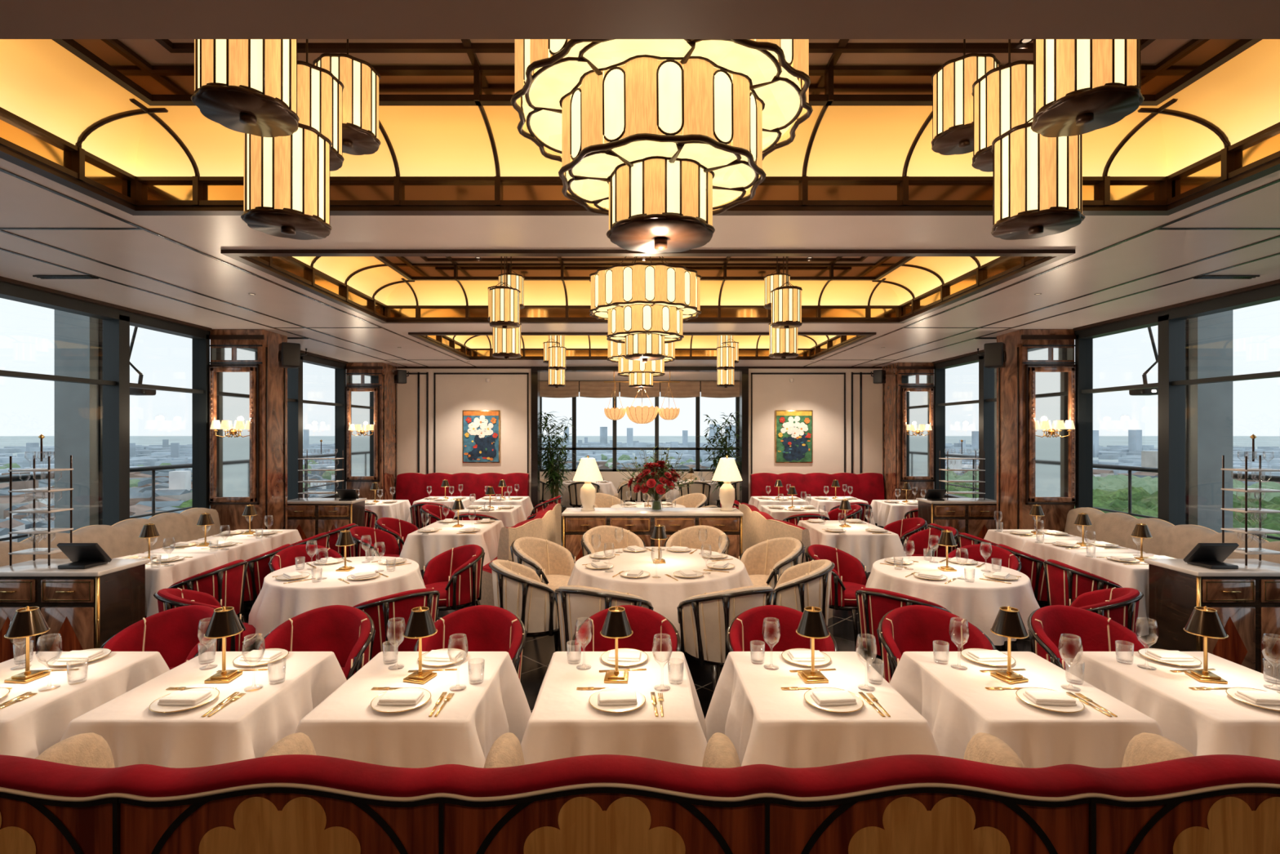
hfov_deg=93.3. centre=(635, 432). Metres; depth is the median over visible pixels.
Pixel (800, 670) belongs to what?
knife
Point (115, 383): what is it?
window
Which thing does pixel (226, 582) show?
dining chair
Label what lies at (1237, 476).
balcony railing
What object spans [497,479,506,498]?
table lamp
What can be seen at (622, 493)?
armchair
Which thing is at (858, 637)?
wine glass
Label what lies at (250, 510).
table lamp
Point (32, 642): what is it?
water glass
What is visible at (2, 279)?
ceiling trim
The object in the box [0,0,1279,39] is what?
ceiling soffit
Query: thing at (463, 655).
dinner plate
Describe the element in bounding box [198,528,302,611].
dining table
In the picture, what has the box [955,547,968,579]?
wine glass
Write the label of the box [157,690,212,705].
folded napkin
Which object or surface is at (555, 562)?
armchair
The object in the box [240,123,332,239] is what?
pendant lantern
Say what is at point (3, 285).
wall
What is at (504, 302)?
pendant lantern
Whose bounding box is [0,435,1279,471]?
ground
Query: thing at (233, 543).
dinner plate
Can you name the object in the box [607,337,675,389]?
chandelier
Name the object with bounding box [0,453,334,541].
balcony railing
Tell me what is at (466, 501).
dining table
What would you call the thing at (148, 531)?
table lamp
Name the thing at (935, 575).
folded napkin
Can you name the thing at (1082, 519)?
table lamp
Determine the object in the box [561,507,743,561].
sideboard
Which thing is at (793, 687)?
fork
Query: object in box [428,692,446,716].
knife
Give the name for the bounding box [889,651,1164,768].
dining table
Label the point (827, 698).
folded napkin
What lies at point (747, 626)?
dining chair
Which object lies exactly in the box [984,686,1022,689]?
fork
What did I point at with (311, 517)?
base cabinet
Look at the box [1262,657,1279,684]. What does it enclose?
water glass
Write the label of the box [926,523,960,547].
dining chair
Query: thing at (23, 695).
knife
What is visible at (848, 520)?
folded napkin
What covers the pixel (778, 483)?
table lamp
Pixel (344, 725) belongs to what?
dining table
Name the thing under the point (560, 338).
pendant lantern
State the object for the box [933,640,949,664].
water glass
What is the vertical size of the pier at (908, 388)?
2.998 m
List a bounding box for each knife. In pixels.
[0,692,31,706]
[39,668,79,671]
[201,692,239,716]
[217,668,267,671]
[283,577,315,583]
[408,668,457,671]
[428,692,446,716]
[599,668,646,671]
[650,692,658,716]
[789,668,835,671]
[858,692,885,716]
[880,562,906,567]
[944,577,956,583]
[979,668,1026,671]
[1066,692,1112,716]
[1169,668,1215,671]
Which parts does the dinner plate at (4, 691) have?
plate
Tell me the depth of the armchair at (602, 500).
9.43 m
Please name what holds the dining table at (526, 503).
on the floor
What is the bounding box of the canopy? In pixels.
[0,453,1279,542]
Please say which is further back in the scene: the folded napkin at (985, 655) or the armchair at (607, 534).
the armchair at (607, 534)
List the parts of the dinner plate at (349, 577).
plate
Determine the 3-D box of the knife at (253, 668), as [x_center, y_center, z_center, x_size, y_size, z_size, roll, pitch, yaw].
[-1.730,1.047,2.664,0.210,0.004,0.018,0,0,-6]
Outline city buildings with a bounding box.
[0,424,1279,542]
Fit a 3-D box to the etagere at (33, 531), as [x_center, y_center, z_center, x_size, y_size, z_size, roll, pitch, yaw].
[-4.095,0.454,4.170,0.280,0.890,0.180,0,0,0]
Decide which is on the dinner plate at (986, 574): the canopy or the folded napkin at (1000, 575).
the folded napkin at (1000, 575)
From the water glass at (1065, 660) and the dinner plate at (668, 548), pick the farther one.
the dinner plate at (668, 548)
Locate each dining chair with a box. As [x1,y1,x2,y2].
[100,604,222,670]
[153,587,256,651]
[167,559,255,649]
[243,543,293,614]
[255,604,375,679]
[268,544,343,573]
[290,532,329,547]
[325,523,358,557]
[347,526,400,557]
[352,587,439,658]
[364,508,377,528]
[374,517,418,555]
[409,502,452,528]
[413,604,526,681]
[419,504,455,528]
[422,544,484,620]
[453,513,498,519]
[524,508,544,520]
[527,495,562,541]
[570,604,680,651]
[718,496,739,507]
[725,604,838,652]
[782,513,830,524]
[804,544,867,652]
[827,504,862,519]
[829,502,871,523]
[855,586,951,660]
[876,604,996,683]
[883,517,927,551]
[903,526,958,557]
[904,508,918,519]
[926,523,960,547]
[944,543,1022,651]
[956,532,997,547]
[995,543,1047,642]
[1026,604,1151,670]
[1042,559,1137,634]
[1069,586,1143,633]
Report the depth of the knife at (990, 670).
2.66 m
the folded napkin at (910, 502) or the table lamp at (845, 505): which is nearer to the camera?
the table lamp at (845, 505)
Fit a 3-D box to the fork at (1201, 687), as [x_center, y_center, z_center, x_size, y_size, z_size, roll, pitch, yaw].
[2.375,1.047,2.475,0.200,0.004,0.022,0,0,0]
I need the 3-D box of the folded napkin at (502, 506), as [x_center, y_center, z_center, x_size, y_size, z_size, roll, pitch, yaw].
[-1.795,1.028,8.400,0.150,0.022,0.090,0,0,8]
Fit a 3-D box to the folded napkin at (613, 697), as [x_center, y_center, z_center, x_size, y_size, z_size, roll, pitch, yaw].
[-0.069,1.028,2.345,0.150,0.022,0.090,0,0,-4]
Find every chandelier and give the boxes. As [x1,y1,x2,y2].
[510,39,813,253]
[589,256,702,362]
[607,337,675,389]
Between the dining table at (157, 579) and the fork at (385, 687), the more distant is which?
the dining table at (157, 579)
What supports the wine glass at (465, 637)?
on the dining table at (344, 725)
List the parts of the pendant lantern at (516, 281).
suspension rod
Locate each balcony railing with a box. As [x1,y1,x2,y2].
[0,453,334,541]
[945,453,1279,540]
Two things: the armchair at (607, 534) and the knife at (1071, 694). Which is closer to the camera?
the knife at (1071, 694)
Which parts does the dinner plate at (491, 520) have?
plate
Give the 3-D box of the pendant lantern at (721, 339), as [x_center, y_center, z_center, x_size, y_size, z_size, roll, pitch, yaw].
[1.334,-1.425,8.952,0.249,0.530,0.247,0,0,0]
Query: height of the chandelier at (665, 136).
1.083 m
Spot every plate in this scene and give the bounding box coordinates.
[0,687,9,698]
[46,648,111,666]
[148,687,219,712]
[151,555,184,562]
[169,542,199,546]
[207,542,236,546]
[218,530,244,534]
[232,648,288,666]
[253,530,277,534]
[275,572,310,579]
[313,557,343,564]
[346,572,380,579]
[370,687,431,712]
[377,558,406,564]
[417,528,439,532]
[417,648,467,666]
[438,519,457,522]
[459,528,480,532]
[475,519,495,522]
[585,562,613,568]
[588,687,645,712]
[589,552,615,558]
[600,648,648,666]
[620,570,649,577]
[622,546,647,551]
[666,546,691,551]
[673,570,703,577]
[701,552,727,558]
[706,562,734,568]
[781,648,831,666]
[804,687,863,712]
[824,528,845,532]
[865,528,887,532]
[884,558,914,564]
[913,572,946,579]
[947,558,977,564]
[960,648,1015,666]
[982,572,1018,579]
[1008,530,1034,534]
[1015,687,1084,712]
[1042,530,1068,534]
[1052,542,1080,546]
[1088,542,1119,546]
[1106,555,1140,562]
[1137,648,1201,666]
[1225,687,1279,711]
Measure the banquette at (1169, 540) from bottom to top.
0.970 m
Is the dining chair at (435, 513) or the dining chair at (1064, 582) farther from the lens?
the dining chair at (435, 513)
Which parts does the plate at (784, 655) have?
plate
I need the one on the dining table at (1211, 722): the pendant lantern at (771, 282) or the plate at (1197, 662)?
the plate at (1197, 662)
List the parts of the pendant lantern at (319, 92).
suspension rod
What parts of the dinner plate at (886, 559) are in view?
plate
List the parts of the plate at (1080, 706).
plate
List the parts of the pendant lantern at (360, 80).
suspension rod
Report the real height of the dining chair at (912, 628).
0.803 m
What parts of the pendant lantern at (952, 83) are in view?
suspension rod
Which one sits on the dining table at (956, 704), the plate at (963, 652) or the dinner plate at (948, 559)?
the plate at (963, 652)
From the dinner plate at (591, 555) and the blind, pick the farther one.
the blind
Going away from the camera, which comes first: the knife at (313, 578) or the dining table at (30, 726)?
the dining table at (30, 726)
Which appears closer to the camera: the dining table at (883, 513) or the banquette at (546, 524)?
the banquette at (546, 524)
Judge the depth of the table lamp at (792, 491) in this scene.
8.36 m
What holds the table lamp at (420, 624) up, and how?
on the dining table at (344, 725)
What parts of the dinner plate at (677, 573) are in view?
plate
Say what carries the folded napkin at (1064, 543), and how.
on the dinner plate at (1054, 543)
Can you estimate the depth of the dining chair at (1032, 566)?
5.15 m
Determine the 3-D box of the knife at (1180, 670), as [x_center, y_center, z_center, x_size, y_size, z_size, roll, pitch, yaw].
[2.460,1.047,2.664,0.210,0.004,0.018,0,0,-6]
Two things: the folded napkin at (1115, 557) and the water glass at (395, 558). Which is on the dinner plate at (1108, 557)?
the folded napkin at (1115, 557)
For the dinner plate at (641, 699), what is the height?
0.016 m
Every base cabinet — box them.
[0,558,150,662]
[287,497,366,540]
[915,497,996,538]
[1143,558,1279,679]
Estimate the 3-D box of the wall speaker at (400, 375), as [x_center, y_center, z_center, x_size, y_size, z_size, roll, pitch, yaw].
[-4.093,-0.980,10.623,0.245,0.234,0.162,0,0,-45]
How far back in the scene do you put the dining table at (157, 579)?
4.83 m
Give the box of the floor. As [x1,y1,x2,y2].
[244,526,1148,719]
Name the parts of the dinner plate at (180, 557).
plate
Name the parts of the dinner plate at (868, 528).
plate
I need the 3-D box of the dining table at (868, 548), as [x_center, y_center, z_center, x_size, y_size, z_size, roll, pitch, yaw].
[2.341,1.425,6.750,1.050,0.750,1.292,0,0,0]
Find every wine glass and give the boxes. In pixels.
[8,620,31,670]
[35,633,62,691]
[197,617,217,670]
[241,633,265,691]
[305,540,317,569]
[315,547,328,579]
[386,617,405,670]
[447,634,468,691]
[574,617,592,670]
[603,542,614,572]
[650,547,662,577]
[652,634,671,691]
[762,617,781,670]
[855,633,876,691]
[902,541,915,569]
[948,617,969,670]
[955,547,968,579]
[979,542,991,572]
[1058,633,1083,691]
[1084,530,1096,557]
[1134,617,1158,670]
[1260,633,1279,691]
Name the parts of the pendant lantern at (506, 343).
suspension rod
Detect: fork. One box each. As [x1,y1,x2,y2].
[0,693,37,708]
[165,686,216,689]
[207,693,245,716]
[371,686,421,689]
[434,693,453,716]
[576,686,608,689]
[657,693,663,716]
[702,568,728,572]
[781,686,816,689]
[866,693,890,716]
[979,577,1011,583]
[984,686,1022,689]
[1074,693,1117,716]
[1188,686,1230,689]
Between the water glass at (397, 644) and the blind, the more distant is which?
the blind
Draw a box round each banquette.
[0,507,221,566]
[0,732,1279,853]
[395,472,528,506]
[475,503,561,605]
[738,502,832,618]
[750,472,884,528]
[1064,506,1279,624]
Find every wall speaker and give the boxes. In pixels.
[278,342,306,368]
[394,369,408,383]
[871,369,885,383]
[977,342,1006,368]
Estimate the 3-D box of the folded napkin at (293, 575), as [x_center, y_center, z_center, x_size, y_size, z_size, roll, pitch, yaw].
[-2.470,1.028,4.365,0.150,0.022,0.090,0,0,42]
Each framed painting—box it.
[462,409,500,462]
[774,409,813,462]
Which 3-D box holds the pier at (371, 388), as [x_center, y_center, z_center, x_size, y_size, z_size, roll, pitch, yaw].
[-4.607,0.301,10.601,0.625,2.998,0.727,0,0,0]
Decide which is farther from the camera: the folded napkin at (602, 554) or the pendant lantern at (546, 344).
the pendant lantern at (546, 344)
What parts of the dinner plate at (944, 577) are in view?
plate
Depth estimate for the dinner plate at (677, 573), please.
4.41 m
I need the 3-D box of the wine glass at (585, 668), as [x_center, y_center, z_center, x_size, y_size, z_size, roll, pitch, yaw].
[-0.229,0.942,2.700,0.082,0.215,0.082,0,0,0]
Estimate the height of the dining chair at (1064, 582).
0.803 m
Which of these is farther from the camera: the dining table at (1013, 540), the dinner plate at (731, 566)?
the dining table at (1013, 540)
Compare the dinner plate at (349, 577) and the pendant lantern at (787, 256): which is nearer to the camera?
the dinner plate at (349, 577)
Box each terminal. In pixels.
[57,542,111,568]
[336,488,359,500]
[924,488,946,500]
[1182,542,1239,568]
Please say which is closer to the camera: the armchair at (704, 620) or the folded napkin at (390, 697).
the folded napkin at (390, 697)
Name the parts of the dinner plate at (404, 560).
plate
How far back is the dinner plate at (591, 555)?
5.07 m
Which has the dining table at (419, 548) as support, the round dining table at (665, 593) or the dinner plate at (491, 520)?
the dinner plate at (491, 520)
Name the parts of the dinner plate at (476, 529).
plate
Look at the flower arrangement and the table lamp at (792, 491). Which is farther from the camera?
the table lamp at (792, 491)
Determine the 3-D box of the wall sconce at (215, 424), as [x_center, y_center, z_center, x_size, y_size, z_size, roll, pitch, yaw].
[-4.635,-0.043,6.875,0.370,0.195,0.181,0,0,0]
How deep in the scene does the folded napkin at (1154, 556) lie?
4.97 m
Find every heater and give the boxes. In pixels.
[129,326,155,395]
[1128,326,1158,395]
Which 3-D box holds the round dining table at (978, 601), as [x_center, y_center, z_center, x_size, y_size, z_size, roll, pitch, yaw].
[2.392,1.425,4.616,1.284,0.750,1.269,0,0,0]
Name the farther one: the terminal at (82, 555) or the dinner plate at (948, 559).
the dinner plate at (948, 559)
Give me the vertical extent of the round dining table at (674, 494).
0.750 m
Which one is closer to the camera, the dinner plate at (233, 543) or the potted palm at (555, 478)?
the dinner plate at (233, 543)
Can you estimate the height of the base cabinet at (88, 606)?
0.900 m
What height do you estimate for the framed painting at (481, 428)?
0.960 m
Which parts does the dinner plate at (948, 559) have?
plate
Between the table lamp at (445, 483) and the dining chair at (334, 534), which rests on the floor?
the dining chair at (334, 534)
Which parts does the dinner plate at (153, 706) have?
plate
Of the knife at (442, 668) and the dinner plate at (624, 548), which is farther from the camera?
the dinner plate at (624, 548)
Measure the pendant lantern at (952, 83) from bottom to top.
0.530 m
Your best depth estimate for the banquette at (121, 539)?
5.67 m
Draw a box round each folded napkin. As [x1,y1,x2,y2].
[54,649,104,661]
[115,555,138,558]
[155,555,179,561]
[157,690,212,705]
[173,542,195,545]
[211,541,232,546]
[221,530,241,533]
[239,649,283,662]
[256,530,275,533]
[282,571,303,578]
[320,556,337,563]
[351,571,376,578]
[377,690,424,705]
[380,556,403,563]
[422,527,434,531]
[423,649,462,661]
[443,518,453,521]
[464,527,475,531]
[467,505,480,507]
[480,518,489,521]
[481,506,491,510]
[499,505,511,507]
[591,561,608,568]
[593,551,610,557]
[597,690,637,706]
[607,649,640,661]
[626,545,643,551]
[626,568,643,577]
[669,546,688,551]
[679,568,697,577]
[706,551,722,557]
[711,561,728,568]
[787,649,825,661]
[791,506,800,510]
[801,505,814,507]
[808,518,823,521]
[810,690,857,706]
[826,528,843,531]
[846,519,861,521]
[867,528,884,531]
[888,556,911,563]
[907,501,918,503]
[917,571,942,578]
[950,556,974,563]
[966,649,1007,661]
[991,571,1009,578]
[1011,530,1031,533]
[1022,690,1076,706]
[1046,529,1064,534]
[1055,541,1077,546]
[1093,541,1115,546]
[1110,555,1136,560]
[1145,649,1194,661]
[1153,555,1173,558]
[1234,690,1279,705]
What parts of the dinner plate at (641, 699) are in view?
plate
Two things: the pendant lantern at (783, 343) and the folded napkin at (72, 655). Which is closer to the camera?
the folded napkin at (72, 655)
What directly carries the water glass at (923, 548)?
on the round dining table at (978, 601)
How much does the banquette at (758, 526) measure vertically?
0.950 m
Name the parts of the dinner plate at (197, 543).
plate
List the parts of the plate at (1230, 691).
plate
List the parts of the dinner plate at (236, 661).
plate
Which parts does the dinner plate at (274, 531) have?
plate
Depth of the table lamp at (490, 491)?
8.36 m
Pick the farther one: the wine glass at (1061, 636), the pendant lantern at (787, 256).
the pendant lantern at (787, 256)
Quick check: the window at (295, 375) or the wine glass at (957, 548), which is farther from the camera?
the window at (295, 375)
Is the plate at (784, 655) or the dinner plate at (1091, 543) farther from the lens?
the dinner plate at (1091, 543)
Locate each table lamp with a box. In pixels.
[3,606,50,683]
[137,522,159,559]
[195,512,214,546]
[203,605,243,683]
[241,504,257,534]
[334,529,355,571]
[369,481,379,502]
[402,606,437,684]
[440,479,449,498]
[451,498,464,527]
[484,485,494,508]
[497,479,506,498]
[573,455,602,511]
[600,605,633,683]
[644,491,651,506]
[650,524,667,563]
[688,467,694,481]
[711,455,742,511]
[773,479,782,498]
[787,485,797,508]
[795,606,830,683]
[831,479,839,498]
[838,498,851,527]
[901,481,911,502]
[937,529,957,571]
[990,605,1029,684]
[1028,504,1044,534]
[1073,512,1092,546]
[1130,522,1152,561]
[1182,605,1228,684]
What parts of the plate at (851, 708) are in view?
plate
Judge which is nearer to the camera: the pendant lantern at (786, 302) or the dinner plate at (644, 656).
the dinner plate at (644, 656)
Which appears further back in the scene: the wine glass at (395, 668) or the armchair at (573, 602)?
the armchair at (573, 602)
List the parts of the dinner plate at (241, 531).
plate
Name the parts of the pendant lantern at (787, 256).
suspension rod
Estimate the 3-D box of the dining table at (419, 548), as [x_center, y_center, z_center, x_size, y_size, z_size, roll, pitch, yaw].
[-1.979,1.425,6.750,1.050,0.750,1.292,0,0,0]
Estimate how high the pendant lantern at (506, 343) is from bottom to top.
1.065 m
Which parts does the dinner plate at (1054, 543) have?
plate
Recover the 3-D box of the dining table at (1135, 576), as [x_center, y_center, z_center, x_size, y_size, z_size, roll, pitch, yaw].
[4.164,1.425,4.972,0.946,0.750,0.892,0,0,0]
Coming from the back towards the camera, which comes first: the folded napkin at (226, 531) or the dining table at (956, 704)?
the folded napkin at (226, 531)
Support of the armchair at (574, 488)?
on the floor
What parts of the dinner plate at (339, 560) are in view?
plate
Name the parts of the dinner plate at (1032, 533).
plate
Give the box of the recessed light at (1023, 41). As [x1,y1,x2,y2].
[1019,39,1033,43]
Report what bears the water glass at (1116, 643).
on the dining table at (1211, 722)
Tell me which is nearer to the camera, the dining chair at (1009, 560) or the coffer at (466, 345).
the dining chair at (1009, 560)
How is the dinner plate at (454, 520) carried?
on the dining table at (419, 548)
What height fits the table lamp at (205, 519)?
0.309 m
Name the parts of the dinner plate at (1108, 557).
plate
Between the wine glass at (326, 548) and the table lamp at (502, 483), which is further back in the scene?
the table lamp at (502, 483)
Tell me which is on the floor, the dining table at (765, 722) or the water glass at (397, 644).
the dining table at (765, 722)
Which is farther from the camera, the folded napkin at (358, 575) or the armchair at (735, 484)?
the armchair at (735, 484)
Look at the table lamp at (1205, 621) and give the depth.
2.55 m
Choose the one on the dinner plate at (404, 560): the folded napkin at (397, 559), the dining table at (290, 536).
the folded napkin at (397, 559)
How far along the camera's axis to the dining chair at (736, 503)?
9.36 m
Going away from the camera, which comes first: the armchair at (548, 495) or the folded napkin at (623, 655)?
the folded napkin at (623, 655)
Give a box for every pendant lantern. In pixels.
[191,39,299,137]
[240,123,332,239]
[297,39,344,171]
[312,39,381,155]
[488,256,511,321]
[488,256,520,328]
[492,256,521,359]
[497,256,524,309]
[542,335,559,363]
[547,335,566,370]
[547,365,565,387]
[548,335,564,346]
[715,342,734,370]
[716,368,734,387]
[717,335,733,346]
[721,335,738,363]
[763,256,790,309]
[768,256,798,359]
[770,256,802,328]
[776,256,801,288]
[931,39,1000,155]
[971,39,1033,172]
[991,117,1084,239]
[1031,39,1144,137]
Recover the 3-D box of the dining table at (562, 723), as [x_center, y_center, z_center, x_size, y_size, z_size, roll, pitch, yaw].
[-0.078,1.425,2.552,0.958,0.750,1.044,0,0,0]
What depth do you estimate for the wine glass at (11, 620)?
2.68 m
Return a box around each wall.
[0,281,346,497]
[397,368,882,502]
[539,381,719,508]
[933,284,1279,366]
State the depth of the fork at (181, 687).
2.47 m
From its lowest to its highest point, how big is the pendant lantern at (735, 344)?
0.700 m
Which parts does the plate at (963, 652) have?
plate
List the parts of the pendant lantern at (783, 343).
suspension rod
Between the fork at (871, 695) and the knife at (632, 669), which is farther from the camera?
the knife at (632, 669)
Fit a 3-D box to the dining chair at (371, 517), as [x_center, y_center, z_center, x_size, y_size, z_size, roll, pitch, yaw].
[-3.915,1.401,8.428,0.592,0.803,0.564,0,0,2]
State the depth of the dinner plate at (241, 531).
6.19 m
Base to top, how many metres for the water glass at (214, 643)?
0.090 m
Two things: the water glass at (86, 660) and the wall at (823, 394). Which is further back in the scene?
the wall at (823, 394)
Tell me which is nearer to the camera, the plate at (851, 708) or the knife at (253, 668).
the plate at (851, 708)
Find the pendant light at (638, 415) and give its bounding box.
[604,371,679,423]
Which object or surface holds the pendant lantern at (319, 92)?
hanging from the coffer at (117, 123)
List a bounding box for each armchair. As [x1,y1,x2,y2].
[488,559,558,652]
[510,537,575,650]
[539,477,561,505]
[555,585,653,651]
[567,481,599,507]
[580,525,645,556]
[593,493,624,507]
[613,477,637,502]
[640,479,666,502]
[663,524,729,555]
[670,493,707,507]
[676,473,701,480]
[676,585,776,693]
[679,480,711,506]
[700,505,719,507]
[716,480,739,505]
[738,537,804,588]
[773,559,835,625]
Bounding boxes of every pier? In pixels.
[208,328,287,532]
[345,362,397,499]
[882,362,934,499]
[996,328,1076,532]
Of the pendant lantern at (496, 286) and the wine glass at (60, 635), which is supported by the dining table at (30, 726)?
the wine glass at (60, 635)
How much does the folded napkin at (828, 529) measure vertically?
0.022 m
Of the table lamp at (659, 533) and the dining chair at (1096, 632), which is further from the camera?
the table lamp at (659, 533)
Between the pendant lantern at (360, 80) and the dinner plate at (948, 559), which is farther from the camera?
the dinner plate at (948, 559)
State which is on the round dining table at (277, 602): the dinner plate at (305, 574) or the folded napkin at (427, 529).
the dinner plate at (305, 574)
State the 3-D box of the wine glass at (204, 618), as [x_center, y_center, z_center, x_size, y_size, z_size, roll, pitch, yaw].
[-1.905,0.942,2.700,0.082,0.215,0.082,0,0,0]
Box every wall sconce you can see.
[209,420,244,437]
[348,424,370,435]
[909,424,932,435]
[1040,420,1075,437]
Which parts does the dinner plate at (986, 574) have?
plate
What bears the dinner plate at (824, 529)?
on the dining table at (868, 548)
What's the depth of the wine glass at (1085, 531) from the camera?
5.13 m
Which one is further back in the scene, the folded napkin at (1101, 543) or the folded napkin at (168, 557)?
the folded napkin at (1101, 543)
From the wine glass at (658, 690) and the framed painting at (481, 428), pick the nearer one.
the wine glass at (658, 690)
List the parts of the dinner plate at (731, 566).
plate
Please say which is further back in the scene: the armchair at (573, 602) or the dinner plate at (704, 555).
the dinner plate at (704, 555)
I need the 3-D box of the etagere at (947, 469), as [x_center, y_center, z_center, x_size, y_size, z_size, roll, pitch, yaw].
[4.325,0.484,8.000,0.500,0.790,0.220,0,0,0]
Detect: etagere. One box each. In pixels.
[8,434,73,565]
[297,439,343,499]
[938,439,985,499]
[1220,434,1279,565]
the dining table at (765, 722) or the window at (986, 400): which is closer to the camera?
the dining table at (765, 722)
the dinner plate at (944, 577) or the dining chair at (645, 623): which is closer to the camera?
the dining chair at (645, 623)
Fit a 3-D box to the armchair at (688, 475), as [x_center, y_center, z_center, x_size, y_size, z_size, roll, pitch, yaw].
[1.185,1.370,13.593,0.639,0.867,0.608,0,0,-1]
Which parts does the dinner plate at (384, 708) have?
plate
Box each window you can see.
[0,287,209,525]
[287,355,346,500]
[539,389,739,471]
[933,355,996,499]
[1075,289,1279,525]
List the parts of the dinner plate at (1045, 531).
plate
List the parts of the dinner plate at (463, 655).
plate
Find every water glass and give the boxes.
[13,640,33,664]
[66,657,88,684]
[150,555,160,568]
[197,640,216,664]
[267,658,286,684]
[295,556,305,569]
[311,568,322,582]
[364,549,373,560]
[382,640,398,664]
[386,558,395,571]
[467,657,484,684]
[566,641,581,664]
[667,657,684,684]
[750,640,764,664]
[866,658,884,684]
[893,557,902,569]
[923,548,932,560]
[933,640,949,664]
[964,568,974,582]
[991,558,1001,571]
[1064,657,1084,684]
[1115,640,1133,664]
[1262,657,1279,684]
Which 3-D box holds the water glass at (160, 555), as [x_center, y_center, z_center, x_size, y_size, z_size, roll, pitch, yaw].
[-3.740,1.004,4.715,0.068,0.090,0.067,0,0,0]
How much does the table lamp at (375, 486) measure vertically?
0.309 m
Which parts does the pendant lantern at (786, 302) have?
suspension rod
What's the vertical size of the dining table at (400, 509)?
0.750 m
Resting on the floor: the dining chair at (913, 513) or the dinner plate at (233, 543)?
the dining chair at (913, 513)
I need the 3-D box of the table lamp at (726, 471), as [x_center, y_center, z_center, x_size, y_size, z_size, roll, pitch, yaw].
[1.005,0.549,6.600,0.330,0.600,0.330,0,0,0]
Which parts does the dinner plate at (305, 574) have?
plate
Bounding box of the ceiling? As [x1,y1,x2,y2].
[0,158,1279,381]
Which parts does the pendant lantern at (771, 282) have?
suspension rod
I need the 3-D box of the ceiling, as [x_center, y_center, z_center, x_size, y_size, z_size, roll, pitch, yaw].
[0.085,-1.218,6.400,10.807,1.264,16.000,0,0,0]
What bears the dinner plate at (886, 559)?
on the round dining table at (978, 601)
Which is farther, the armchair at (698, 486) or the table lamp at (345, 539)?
the armchair at (698, 486)
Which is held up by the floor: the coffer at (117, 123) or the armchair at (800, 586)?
the armchair at (800, 586)
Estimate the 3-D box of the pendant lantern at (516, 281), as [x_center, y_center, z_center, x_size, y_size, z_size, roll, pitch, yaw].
[-1.166,-1.425,5.682,0.249,0.530,0.247,0,0,0]
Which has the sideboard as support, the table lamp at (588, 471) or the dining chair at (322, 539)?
the table lamp at (588, 471)
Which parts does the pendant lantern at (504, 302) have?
suspension rod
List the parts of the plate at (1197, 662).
plate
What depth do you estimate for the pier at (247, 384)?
6.99 m
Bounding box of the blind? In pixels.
[539,381,739,397]
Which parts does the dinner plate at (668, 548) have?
plate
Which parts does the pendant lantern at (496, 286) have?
suspension rod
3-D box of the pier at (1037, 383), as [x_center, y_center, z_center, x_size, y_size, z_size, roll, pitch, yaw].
[4.777,0.301,7.219,0.625,2.998,0.562,0,0,0]
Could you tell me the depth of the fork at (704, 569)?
4.58 m
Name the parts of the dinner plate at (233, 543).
plate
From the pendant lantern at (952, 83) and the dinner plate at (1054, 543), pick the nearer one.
the pendant lantern at (952, 83)
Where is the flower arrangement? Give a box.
[616,445,697,511]
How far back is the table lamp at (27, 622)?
2.55 m
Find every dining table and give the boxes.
[0,651,169,758]
[60,651,346,768]
[133,553,220,617]
[143,539,266,565]
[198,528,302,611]
[248,555,426,639]
[294,651,531,768]
[364,499,410,521]
[399,520,504,569]
[407,496,475,523]
[453,505,526,527]
[471,496,533,519]
[520,651,707,766]
[558,480,617,501]
[567,546,753,651]
[610,502,685,507]
[664,480,719,501]
[705,651,940,768]
[748,496,809,509]
[758,505,829,520]
[797,520,906,572]
[804,496,875,525]
[865,555,1039,645]
[870,499,918,526]
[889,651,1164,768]
[983,528,1088,608]
[1022,539,1145,564]
[1067,651,1279,759]
[1069,553,1155,641]
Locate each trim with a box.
[0,167,1279,366]
[397,366,882,507]
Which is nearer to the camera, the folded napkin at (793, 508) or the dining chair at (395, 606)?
the dining chair at (395, 606)
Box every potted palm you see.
[539,410,575,526]
[697,411,739,507]
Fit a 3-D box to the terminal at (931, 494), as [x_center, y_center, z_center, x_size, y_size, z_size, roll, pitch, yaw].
[3.915,0.807,7.875,0.240,0.145,0.150,0,0,0]
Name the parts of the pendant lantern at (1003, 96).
suspension rod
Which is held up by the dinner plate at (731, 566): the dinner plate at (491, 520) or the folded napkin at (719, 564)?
the folded napkin at (719, 564)
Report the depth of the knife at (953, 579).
4.27 m
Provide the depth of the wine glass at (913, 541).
4.65 m
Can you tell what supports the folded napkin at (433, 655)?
on the dinner plate at (463, 655)
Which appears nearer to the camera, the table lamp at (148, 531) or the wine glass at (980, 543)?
the wine glass at (980, 543)
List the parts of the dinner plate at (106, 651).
plate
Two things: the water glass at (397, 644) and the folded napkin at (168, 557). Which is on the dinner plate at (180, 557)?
the folded napkin at (168, 557)
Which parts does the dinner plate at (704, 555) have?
plate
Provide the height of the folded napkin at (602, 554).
0.022 m
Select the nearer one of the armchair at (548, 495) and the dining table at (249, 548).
the dining table at (249, 548)
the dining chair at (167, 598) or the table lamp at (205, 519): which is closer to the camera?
the dining chair at (167, 598)
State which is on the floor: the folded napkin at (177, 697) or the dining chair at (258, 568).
the dining chair at (258, 568)
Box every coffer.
[0,39,1279,215]
[220,249,1075,323]
[408,332,875,359]

